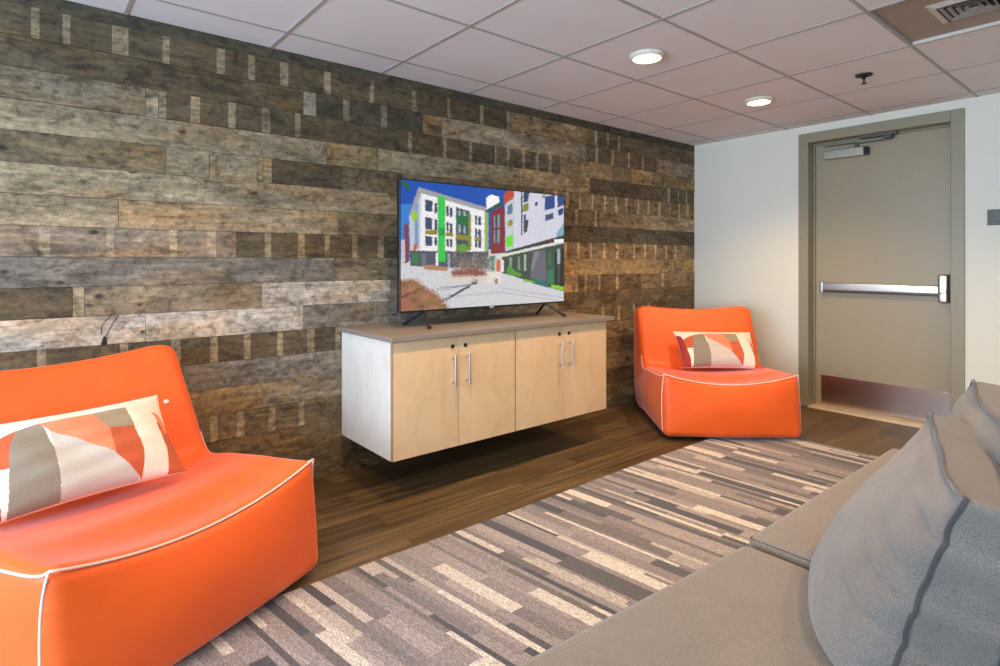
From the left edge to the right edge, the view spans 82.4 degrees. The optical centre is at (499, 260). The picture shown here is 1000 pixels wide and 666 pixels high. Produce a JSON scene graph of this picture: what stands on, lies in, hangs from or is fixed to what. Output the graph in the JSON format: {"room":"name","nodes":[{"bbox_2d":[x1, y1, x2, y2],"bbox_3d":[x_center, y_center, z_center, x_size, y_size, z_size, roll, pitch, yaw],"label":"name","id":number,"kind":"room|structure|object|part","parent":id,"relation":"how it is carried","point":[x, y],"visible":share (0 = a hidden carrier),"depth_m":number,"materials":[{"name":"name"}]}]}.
{"room":"lounge","nodes":[
{"label":"lounge","id":0,"kind":"room"},
{"bbox_2d":[0,0,694,479],"bbox_3d":[-1.075,-0.005,3.038,7.408,2.341,0.131,0,0,-40],"label":"wall","id":1,"kind":"structure","parent":0,"point":[229,205],"depth_m":2.83,"materials":[{"name":"brown wood"}]},
{"bbox_2d":[342,331,514,461],"bbox_3d":[-0.378,0.667,3.134,0.766,0.567,0.606,0,0,-40],"label":"base cabinet","id":2,"kind":"object","parent":1,"relation":"attached to","point":[401,400],"visible":0.86,"depth_m":2.90,"materials":[{"name":"brown wood"}]},
{"bbox_3d":[-0.364,0.668,2.817,0.380,0.561,0.019,0,0,-40],"label":"door","id":3,"kind":"part","parent":2,"relation":"part of","materials":[{"name":"brown wood"}]},
{"bbox_3d":[-0.231,0.554,2.889,0.012,0.160,0.040,0,0,-40],"label":"handle","id":4,"kind":"part","parent":2,"relation":"part of","materials":[{"name":"metal"}]},
{"bbox_3d":[-0.165,0.554,2.943,0.012,0.160,0.040,0,0,-40],"label":"handle","id":5,"kind":"part","parent":2,"relation":"part of","materials":[{"name":"metal"}]},
{"bbox_2d":[338,310,613,342],"bbox_3d":[-0.072,0.371,3.398,1.615,0.025,0.589,0,0,-40],"label":"countertop","id":6,"kind":"structure","parent":2,"relation":"on","point":[394,332],"depth_m":3.22,"materials":[{"name":"grey laminate"}]},
{"bbox_2d":[397,178,565,328],"bbox_3d":[-0.060,-0.040,3.414,1.240,0.796,0.273,0,0,-40],"label":"television","id":7,"kind":"object","parent":6,"relation":"on","point":[459,246],"visible":1,"depth_m":3.33,"materials":[{"name":"multicoloured glass"}]},
{"bbox_3d":[-0.069,0.668,3.061,0.380,0.561,0.019,0,0,-40],"label":"door","id":8,"kind":"part","parent":2,"relation":"part of","materials":[{"name":"brown wood"}]},
{"bbox_2d":[515,321,605,430],"bbox_3d":[0.217,0.667,3.625,0.775,0.567,0.606,0,0,-40],"label":"base cabinet","id":9,"kind":"object","parent":1,"relation":"attached to","point":[560,371],"visible":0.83,"depth_m":3.39,"materials":[{"name":"brown wood"}]},
{"bbox_3d":[0.229,0.668,3.306,0.384,0.561,0.019,0,0,-40],"label":"door","id":10,"kind":"part","parent":9,"relation":"part of","materials":[{"name":"brown wood"}]},
{"bbox_3d":[0.364,0.554,3.380,0.012,0.160,0.040,0,0,-40],"label":"handle","id":11,"kind":"part","parent":9,"relation":"part of","materials":[{"name":"metal"}]},
{"bbox_3d":[0.430,0.554,3.434,0.012,0.160,0.040,0,0,-40],"label":"handle","id":12,"kind":"part","parent":9,"relation":"part of","materials":[{"name":"metal"}]},
{"bbox_3d":[0.528,0.668,3.553,0.384,0.561,0.019,0,0,-40],"label":"door","id":13,"kind":"part","parent":9,"relation":"part of","materials":[{"name":"brown wood"}]},
{"bbox_2d":[67,0,999,145],"bbox_3d":[0.626,-1.106,1.212,7.108,0.060,4.873,0,0,-40],"label":"ceiling","id":14,"kind":"structure","parent":0,"point":[570,58],"depth_m":2.93,"materials":[{"name":"tile"}]},
{"bbox_2d":[629,49,664,63],"bbox_3d":[0.767,-1.065,2.982,0.180,0.022,0.180,0,0,-40],"label":"recessed light","id":15,"kind":"object","parent":14,"relation":"in","point":[644,56],"visible":1,"depth_m":2.95,"materials":[{"name":"white plastic"}]},
{"bbox_2d":[744,96,773,105],"bbox_3d":[1.729,-1.065,3.812,0.180,0.022,0.180,0,0,-40],"label":"recessed light","id":16,"kind":"object","parent":14,"relation":"in","point":[759,100],"visible":1,"depth_m":3.78,"materials":[{"name":"white plastic"}]},
{"bbox_2d":[855,72,872,84],"bbox_3d":[2.106,-1.049,3.304,0.090,0.053,0.090,0,0,-40],"label":"sprinkler head","id":17,"kind":"object","parent":14,"relation":"attached to","point":[863,76],"visible":1,"depth_m":3.29},
{"bbox_2d":[874,0,999,44],"bbox_3d":[2.015,-1.084,2.429,0.598,0.021,0.588,0,0,-40],"label":"ceiling vent","id":18,"kind":"object","parent":14,"relation":"in","point":[920,21],"visible":0.99,"depth_m":2.55,"materials":[{"name":"beige metal"}]},
{"bbox_3d":[2.015,-1.084,2.429,0.274,0.012,0.274,0,0,-40],"label":"register frame","id":19,"kind":"part","parent":18,"relation":"part of","materials":[{"name":"metal"}]},
{"bbox_2d":[275,400,919,596],"bbox_3d":[0.777,1.190,1.337,7.500,0.050,4.873,0,0,-40],"label":"floor","id":20,"kind":"structure","parent":0,"point":[366,515],"depth_m":3.10,"materials":[{"name":"brown wood"}]},
{"bbox_2d":[0,345,317,665],"bbox_3d":[-1.272,0.758,1.930,0.999,0.800,0.962,0,0,26],"label":"lounge chair","id":21,"kind":"object","parent":20,"relation":"on","point":[150,572],"visible":0.96,"depth_m":1.73,"materials":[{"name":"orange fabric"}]},
{"bbox_2d":[0,395,186,523],"bbox_3d":[-1.386,0.633,1.877,0.242,0.247,0.580,0,0,36],"label":"lumbar pillow","id":22,"kind":"object","parent":21,"relation":"on","point":[50,461],"visible":1,"depth_m":1.83,"materials":[{"name":"fabric"}]},
{"bbox_2d":[173,437,877,665],"bbox_3d":[0.917,1.159,1.567,4.310,0.010,2.758,0,0,-40],"label":"rug","id":23,"kind":"object","parent":20,"relation":"on","point":[507,589],"visible":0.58,"depth_m":2.15,"materials":[{"name":"carpet"}]},
{"bbox_2d":[517,449,899,665],"bbox_3d":[0.956,0.830,1.214,2.580,0.649,1.106,0,0,-40],"label":"sofa","id":24,"kind":"object","parent":23,"relation":"on","point":[749,606],"visible":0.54,"depth_m":1.26,"materials":[{"name":"grey fabric"}]},
{"bbox_2d":[518,546,833,665],"bbox_3d":[0.397,0.871,0.911,1.332,0.192,0.861,0,0,-40],"label":"seat cushion","id":25,"kind":"object","parent":24,"relation":"on","point":[749,606],"depth_m":1.22,"materials":[{"name":"beige fabric"}]},
{"bbox_2d":[749,449,899,569],"bbox_3d":[1.423,0.863,1.711,1.228,0.192,0.788,0,0,-40],"label":"seat cushion","id":26,"kind":"object","parent":24,"relation":"on","point":[794,538],"depth_m":1.69,"materials":[{"name":"beige fabric"}]},
{"bbox_2d":[808,412,999,665],"bbox_3d":[0.900,0.599,1.284,0.357,0.411,0.729,0,0,33],"label":"sofa cushion","id":27,"kind":"object","parent":24,"relation":"on","point":[906,572],"visible":0.98,"depth_m":1.04,"materials":[{"name":"grey fabric"}]},
{"bbox_2d":[945,379,999,465],"bbox_3d":[1.173,0.573,1.431,0.326,0.441,0.729,0,0,33],"label":"sofa cushion","id":28,"kind":"object","parent":24,"relation":"on","point":[979,406],"visible":0.2,"depth_m":1.52,"materials":[{"name":"grey fabric"}]},
{"bbox_2d":[634,306,800,437],"bbox_3d":[1.513,0.758,4.133,0.962,0.800,0.999,0,0,2],"label":"lounge chair","id":29,"kind":"object","parent":20,"relation":"on","point":[683,402],"visible":0.94,"depth_m":3.71,"materials":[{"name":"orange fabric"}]},
{"bbox_2d":[673,331,762,368],"bbox_3d":[1.599,0.655,4.209,0.582,0.244,0.247,0,0,1],"label":"lumbar pillow","id":30,"kind":"object","parent":29,"relation":"on","point":[697,349],"visible":1,"depth_m":4.14,"materials":[{"name":"fabric"}]},
{"bbox_2d":[693,93,999,391],"bbox_3d":[3.390,-0.005,3.571,0.160,2.341,4.993,0,0,-40],"label":"wall","id":31,"kind":"structure","parent":0,"point":[746,192],"depth_m":4.74,"materials":[{"name":"paint"}]},
{"bbox_2d":[798,108,964,427],"bbox_3d":[2.811,0.073,4.256,0.178,2.184,1.062,0,0,-40],"label":"door","id":32,"kind":"structure","parent":31,"relation":"in","point":[881,205],"depth_m":4.25,"materials":[{"name":"beige paint"}]},
{"bbox_3d":[2.732,-0.904,4.342,0.067,0.078,0.500,0,0,-40],"label":"closer arm","id":33,"kind":"part","parent":32,"relation":"part of"},
{"bbox_3d":[2.854,1.027,4.269,0.002,0.226,0.848,0,0,-40],"label":"kick plate","id":34,"kind":"part","parent":32,"relation":"part of","materials":[{"name":"metal"}]},
{"bbox_2d":[987,209,999,224],"bbox_3d":[3.216,-0.282,3.646,0.014,0.100,0.160,0,0,-40],"label":"wall sign","id":35,"kind":"object","parent":31,"relation":"attached to","point":[993,216],"visible":1,"depth_m":3.68,"materials":[{"name":"grey plastic"}]}
]}

